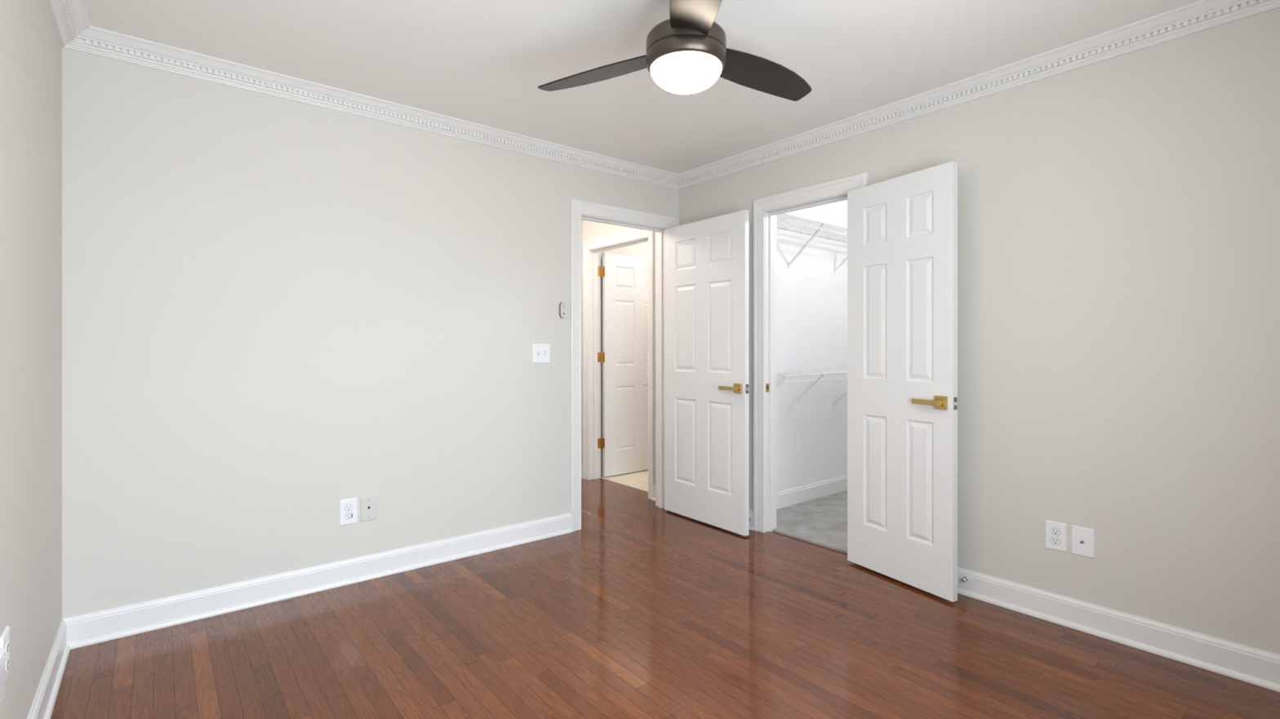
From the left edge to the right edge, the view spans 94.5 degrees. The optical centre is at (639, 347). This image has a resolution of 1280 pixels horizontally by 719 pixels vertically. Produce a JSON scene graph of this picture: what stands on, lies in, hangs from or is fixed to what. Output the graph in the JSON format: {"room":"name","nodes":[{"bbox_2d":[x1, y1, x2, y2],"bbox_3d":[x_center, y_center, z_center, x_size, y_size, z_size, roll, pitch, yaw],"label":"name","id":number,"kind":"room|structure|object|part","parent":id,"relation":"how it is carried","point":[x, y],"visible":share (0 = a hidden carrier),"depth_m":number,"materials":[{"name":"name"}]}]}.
{"room":"empty bedroom","nodes":[
{"label":"empty bedroom","id":0,"kind":"room"},
{"bbox_2d":[0,0,62,718],"bbox_3d":[-1.216,-0.036,0.939,0.115,2.452,3.730,0,0,-39],"label":"wall","id":1,"kind":"structure","parent":0,"point":[31,47],"depth_m":1.74,"materials":[{"name":"white paint"}]},
{"bbox_2d":[0,648,4,706],"bbox_3d":[-1.475,0.765,1.358,0.014,0.118,0.075,0,0,-39],"label":"phone jack","id":2,"kind":"object","parent":1,"relation":"attached to","point":[2,651],"visible":1,"depth_m":1.37,"materials":[{"name":"white plastic"}]},
{"bbox_2d":[0,626,9,682],"bbox_3d":[-1.548,0.755,1.443,0.008,0.122,0.082,0,0,-39],"label":"power outlet","id":3,"kind":"object","parent":1,"relation":"attached to","point":[5,637],"visible":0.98,"depth_m":1.44,"materials":[{"name":"white plastic"}]},
{"bbox_2d":[4,657,8,672],"bbox_3d":[-1.546,0.775,1.444,0.002,0.028,0.034,0,0,-39],"label":"socket","id":4,"kind":"object","parent":3,"relation":"attached to","point":[6,659],"depth_m":1.44,"materials":[{"name":"grey plastic"}]},
{"bbox_2d":[4,640,8,655],"bbox_3d":[-1.546,0.735,1.444,0.002,0.028,0.034,0,0,-39],"label":"socket","id":5,"kind":"object","parent":3,"relation":"attached to","point":[6,642],"depth_m":1.44,"materials":[{"name":"grey plastic"}]},
{"bbox_2d":[26,618,70,718],"bbox_3d":[-1.161,1.131,0.984,0.026,0.119,3.500,0,0,-39],"label":"baseboard","id":6,"kind":"structure","parent":1,"relation":"attached to","point":[44,701],"depth_m":2.01,"materials":[{"name":"white paint"}]},
{"bbox_2d":[47,0,89,47],"bbox_3d":[-1.138,-1.223,1.003,0.086,0.078,3.500,0,0,-39],"label":"crown molding","id":7,"kind":"structure","parent":1,"relation":"attached to","point":[70,17],"depth_m":2.19,"materials":[{"name":"white paint"}]},
{"bbox_2d":[62,47,678,618],"bbox_3d":[-1.031,-0.036,3.424,3.315,2.452,0.115,0,0,-39],"label":"wall","id":8,"kind":"structure","parent":0,"point":[277,312],"depth_m":2.81,"materials":[{"name":"white paint"}]},
{"bbox_2d":[63,513,572,649],"bbox_3d":[-1.358,1.131,3.066,2.356,0.119,0.026,0,0,-39],"label":"baseboard","id":9,"kind":"structure","parent":8,"relation":"attached to","point":[91,628],"depth_m":2.81,"materials":[{"name":"white paint"}]},
{"bbox_2d":[339,497,357,525],"bbox_3d":[-1.471,0.831,2.985,0.084,0.128,0.008,0,0,-39],"label":"power outlet","id":10,"kind":"object","parent":8,"relation":"attached to","point":[348,508],"visible":1,"depth_m":2.98,"materials":[{"name":"white plastic"}]},
{"bbox_2d":[344,512,351,519],"bbox_3d":[-1.470,0.852,2.983,0.037,0.031,0.003,0,0,-39],"label":"socket","id":11,"kind":"object","parent":10,"relation":"attached to","point":[347,515],"depth_m":2.98,"materials":[{"name":"grey plastic"}]},
{"bbox_2d":[344,504,352,511],"bbox_3d":[-1.470,0.810,2.984,0.037,0.031,0.001,0,0,-39],"label":"socket","id":12,"kind":"object","parent":10,"relation":"attached to","point":[348,508],"depth_m":2.98,"materials":[{"name":"grey plastic"}]},
{"bbox_2d":[360,496,376,521],"bbox_3d":[-1.397,0.832,3.046,0.077,0.120,0.007,0,0,-39],"label":"cable plate","id":13,"kind":"object","parent":8,"relation":"attached to","point":[368,504],"visible":1,"depth_m":3.04,"materials":[{"name":"white plastic"}]},
{"bbox_2d":[64,25,678,189],"bbox_3d":[-0.967,-1.223,3.346,3.315,0.078,0.086,0,0,-39],"label":"crown molding","id":14,"kind":"structure","parent":8,"relation":"attached to","point":[93,40],"depth_m":2.90,"materials":[{"name":"white paint"}]},
{"bbox_2d":[533,343,550,363],"bbox_3d":[-0.610,0.038,3.683,0.122,0.120,0.016,0,0,-39],"label":"light switch","id":15,"kind":"object","parent":8,"relation":"attached to","point":[541,352],"visible":1,"depth_m":3.69,"materials":[{"name":"white plastic"}]},
{"bbox_2d":[559,302,566,318],"bbox_3d":[-0.491,-0.238,3.775,0.045,0.103,0.023,0,0,-39],"label":"remote","id":16,"kind":"object","parent":8,"relation":"attached to","point":[562,306],"visible":1,"depth_m":3.77,"materials":[{"name":"white plastic"}]},
{"bbox_2d":[569,198,679,532],"bbox_3d":[-0.120,0.115,4.168,0.955,2.150,0.153,0,0,-39],"label":"door frame","id":17,"kind":"structure","parent":8,"relation":"attached to","point":[577,207],"depth_m":3.93,"materials":[{"name":"white paint"}]},
{"bbox_2d":[664,209,748,536],"bbox_3d":[0.430,0.160,4.004,0.135,2.036,0.798,0,0,-38],"label":"door","id":18,"kind":"structure","parent":8,"relation":"in","point":[706,261],"depth_m":3.95,"materials":[{"name":"white paint"}]},
{"bbox_3d":[0.546,0.260,3.760,0.016,0.024,0.110,0,0,-38],"label":"lever arm","id":19,"kind":"part","parent":18,"relation":"part of","materials":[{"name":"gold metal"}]},
{"bbox_3d":[0.617,0.260,3.731,0.008,0.065,0.065,0,0,-38],"label":"lever handle","id":20,"kind":"part","parent":18,"relation":"part of","materials":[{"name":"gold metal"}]},
{"bbox_3d":[0.670,0.260,3.698,0.025,0.058,0.002,0,0,-38],"label":"latch plate","id":21,"kind":"part","parent":18,"relation":"part of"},
{"bbox_2d":[581,219,582,465],"bbox_3d":[-1.161,-0.036,4.938,1.798,2.452,0.100,0,0,-39],"label":"wall","id":22,"kind":"structure","parent":0,"point":[581,220],"depth_m":5.39,"materials":[{"name":"white paint"}]},
{"bbox_2d":[581,464,582,479],"bbox_3d":[-1.167,1.131,4.851,1.680,0.119,0.026,0,0,-39],"label":"baseboard","id":23,"kind":"structure","parent":22,"relation":"attached to","point":[582,464],"depth_m":5.37,"materials":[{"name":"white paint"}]},
{"bbox_2d":[600,241,648,475],"bbox_3d":[0.427,-0.036,6.155,2.202,2.452,0.100,0,0,-39],"label":"wall","id":24,"kind":"structure","parent":0,"point":[641,250],"depth_m":5.55,"materials":[{"name":"white paint"}]},
{"bbox_2d":[84,0,1200,173],"bbox_3d":[0.112,-1.292,2.024,3.545,0.060,3.730,0,0,-39],"label":"ceiling","id":25,"kind":"structure","parent":0,"point":[483,62],"depth_m":2.50,"materials":[{"name":"white paint"}]},
{"bbox_2d":[537,0,812,101],"bbox_3d":[0.142,-1.074,1.911,1.072,0.374,0.980,0,0,0],"label":"ceiling fan","id":26,"kind":"object","parent":25,"relation":"hanging from","point":[687,52],"visible":1,"depth_m":1.98,"materials":[{"name":"brown metal"}]},
{"bbox_3d":[-0.156,-1.019,2.213,0.491,0.010,0.153,0,12,31],"label":"blade","id":27,"kind":"part","parent":26,"relation":"part of","materials":[{"name":"black wood"}]},
{"bbox_3d":[0.158,-0.924,2.030,0.245,0.072,0.245,0,0,0],"label":"lamp shade","id":28,"kind":"part","parent":26,"relation":"part of","materials":[{"name":"white glass"}]},
{"bbox_3d":[0.163,-1.019,1.667,0.153,0.010,0.491,13,0,0],"label":"blade","id":29,"kind":"part","parent":26,"relation":"part of","materials":[{"name":"black"}]},
{"bbox_3d":[0.467,-1.019,2.221,0.491,0.010,0.153,0,-12,-31],"label":"blade","id":30,"kind":"part","parent":26,"relation":"part of","materials":[{"name":"black wood"}]},
{"bbox_2d":[50,469,1279,718],"bbox_3d":[0.603,1.214,3.230,5.830,0.072,4.977,0,0,-39],"label":"floor","id":31,"kind":"structure","parent":0,"point":[645,610],"depth_m":2.33,"materials":[{"name":"red wood"}]},
{"bbox_2d":[776,200,847,492],"bbox_3d":[1.571,-0.036,4.846,2.285,2.452,0.094,0,0,-39],"label":"wall","id":32,"kind":"structure","parent":0,"point":[811,300],"depth_m":4.59,"materials":[{"name":"white paint"}]},
{"bbox_2d":[776,475,847,509],"bbox_3d":[1.605,1.119,4.805,2.285,0.118,0.013,0,0,-39],"label":"baseboard","id":33,"kind":"structure","parent":32,"relation":"attached to","point":[793,496],"depth_m":4.56,"materials":[{"name":"white paint"}]},
{"bbox_2d":[776,213,847,274],"bbox_3d":[1.708,-0.743,4.697,2.222,0.299,0.309,0,0,-39],"label":"wire shelf","id":34,"kind":"object","parent":32,"relation":"attached to","point":[820,225],"visible":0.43,"depth_m":4.31,"materials":[{"name":"white metal"}]},
{"bbox_2d":[776,368,847,410],"bbox_3d":[1.708,0.322,4.697,2.222,0.299,0.309,0,0,-39],"label":"wire shelf","id":35,"kind":"object","parent":32,"relation":"attached to","point":[785,375],"visible":0.42,"depth_m":4.26,"materials":[{"name":"white metal"}]},
{"bbox_2d":[582,7,1279,655],"bbox_3d":[1.070,-0.036,3.547,0.135,2.452,4.877,0,0,-39],"label":"wall","id":36,"kind":"structure","parent":0,"point":[1118,217],"depth_m":2.40,"materials":[{"name":"white paint"}]},
{"bbox_2d":[582,228,653,499],"bbox_3d":[-0.159,0.115,5.024,0.137,2.150,0.973,0,0,-39],"label":"door frame","id":37,"kind":"structure","parent":36,"relation":"attached to","point":[633,234],"depth_m":5.31,"materials":[{"name":"white paint"}]},
{"bbox_2d":[597,252,648,476],"bbox_3d":[-0.036,0.158,5.617,0.869,2.036,0.037,0,0,-39],"label":"door","id":38,"kind":"structure","parent":36,"relation":"in","point":[624,357],"depth_m":5.50,"materials":[{"name":"white paint"}]},
{"bbox_2d":[651,484,655,501],"bbox_3d":[0.145,1.131,4.552,0.026,0.119,0.144,0,0,-39],"label":"baseboard","id":39,"kind":"structure","parent":36,"relation":"attached to","point":[653,499],"depth_m":4.59,"materials":[{"name":"white paint"}]},
{"bbox_2d":[748,509,752,530],"bbox_3d":[0.516,1.131,4.129,0.026,0.119,0.706,0,0,-39],"label":"baseboard","id":40,"kind":"structure","parent":36,"relation":"attached to","point":[750,512],"depth_m":3.87,"materials":[{"name":"white paint"}]},
{"bbox_2d":[752,172,868,533],"bbox_3d":[1.039,0.115,3.586,0.134,2.150,0.796,0,0,-39],"label":"door frame","id":41,"kind":"structure","parent":36,"relation":"attached to","point":[842,185],"depth_m":3.82,"materials":[{"name":"white paint"}]},
{"bbox_3d":[0.822,0.260,3.809,0.032,0.056,0.002,0,0,-39],"label":"strike plate","id":42,"kind":"part","parent":41,"relation":"part of","materials":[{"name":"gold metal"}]},
{"bbox_2d":[847,160,957,602],"bbox_3d":[1.310,0.158,3.006,0.135,2.036,0.637,0,0,-29],"label":"door","id":43,"kind":"structure","parent":36,"relation":"in","point":[902,231],"depth_m":2.95,"materials":[{"name":"white paint"}]},
{"bbox_3d":[1.347,0.260,2.818,0.016,0.024,0.110,0,0,-29],"label":"lever arm","id":44,"kind":"part","parent":43,"relation":"part of","materials":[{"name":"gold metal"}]},
{"bbox_3d":[1.412,0.260,2.778,0.008,0.065,0.065,0,0,-29],"label":"lever handle","id":45,"kind":"part","parent":43,"relation":"part of","materials":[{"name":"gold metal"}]},
{"bbox_3d":[1.460,0.260,2.737,0.025,0.058,0.002,0,0,-29],"label":"latch plate","id":46,"kind":"part","parent":43,"relation":"part of","materials":[{"name":"silver metal"}]},
{"bbox_2d":[961,576,968,582],"bbox_3d":[1.554,1.110,2.827,0.038,0.020,0.020,0,0,-39],"label":"door stop","id":47,"kind":"object","parent":36,"relation":"attached to","point":[964,580],"visible":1,"depth_m":2.82,"materials":[{"name":"silver metal"}]},
{"bbox_2d":[678,0,1279,189],"bbox_3d":[1.363,-1.223,3.045,0.086,0.078,3.500,0,0,-39],"label":"crown molding","id":48,"kind":"structure","parent":36,"relation":"attached to","point":[1202,15],"depth_m":2.65,"materials":[{"name":"white paint"}]},
{"bbox_2d":[1044,520,1066,552],"bbox_3d":[1.804,0.820,2.567,0.008,0.122,0.080,0,0,-39],"label":"power outlet","id":49,"kind":"object","parent":36,"relation":"attached to","point":[1055,533],"visible":1,"depth_m":2.56,"materials":[{"name":"white plastic"}]},
{"bbox_2d":[1050,537,1060,545],"bbox_3d":[1.802,0.841,2.565,0.003,0.031,0.037,0,0,-39],"label":"socket","id":50,"kind":"object","parent":49,"relation":"attached to","point":[1054,540],"depth_m":2.56,"materials":[{"name":"grey plastic"}]},
{"bbox_2d":[1050,527,1060,535],"bbox_3d":[1.803,0.799,2.566,0.001,0.031,0.037,0,0,-39],"label":"socket","id":51,"kind":"object","parent":49,"relation":"attached to","point":[1054,531],"depth_m":2.56,"materials":[{"name":"grey plastic"}]},
{"bbox_2d":[1071,524,1094,559],"bbox_3d":[1.862,0.820,2.490,0.017,0.122,0.081,0,0,-39],"label":"cable plate","id":52,"kind":"object","parent":36,"relation":"attached to","point":[1082,539],"visible":1,"depth_m":2.49,"materials":[{"name":"white plastic"}]},
{"bbox_2d":[957,567,1279,692],"bbox_3d":[1.868,1.131,2.474,0.026,0.119,1.976,0,0,-39],"label":"baseboard","id":53,"kind":"structure","parent":36,"relation":"attached to","point":[1260,668],"depth_m":2.36,"materials":[{"name":"white paint"}]}
]}

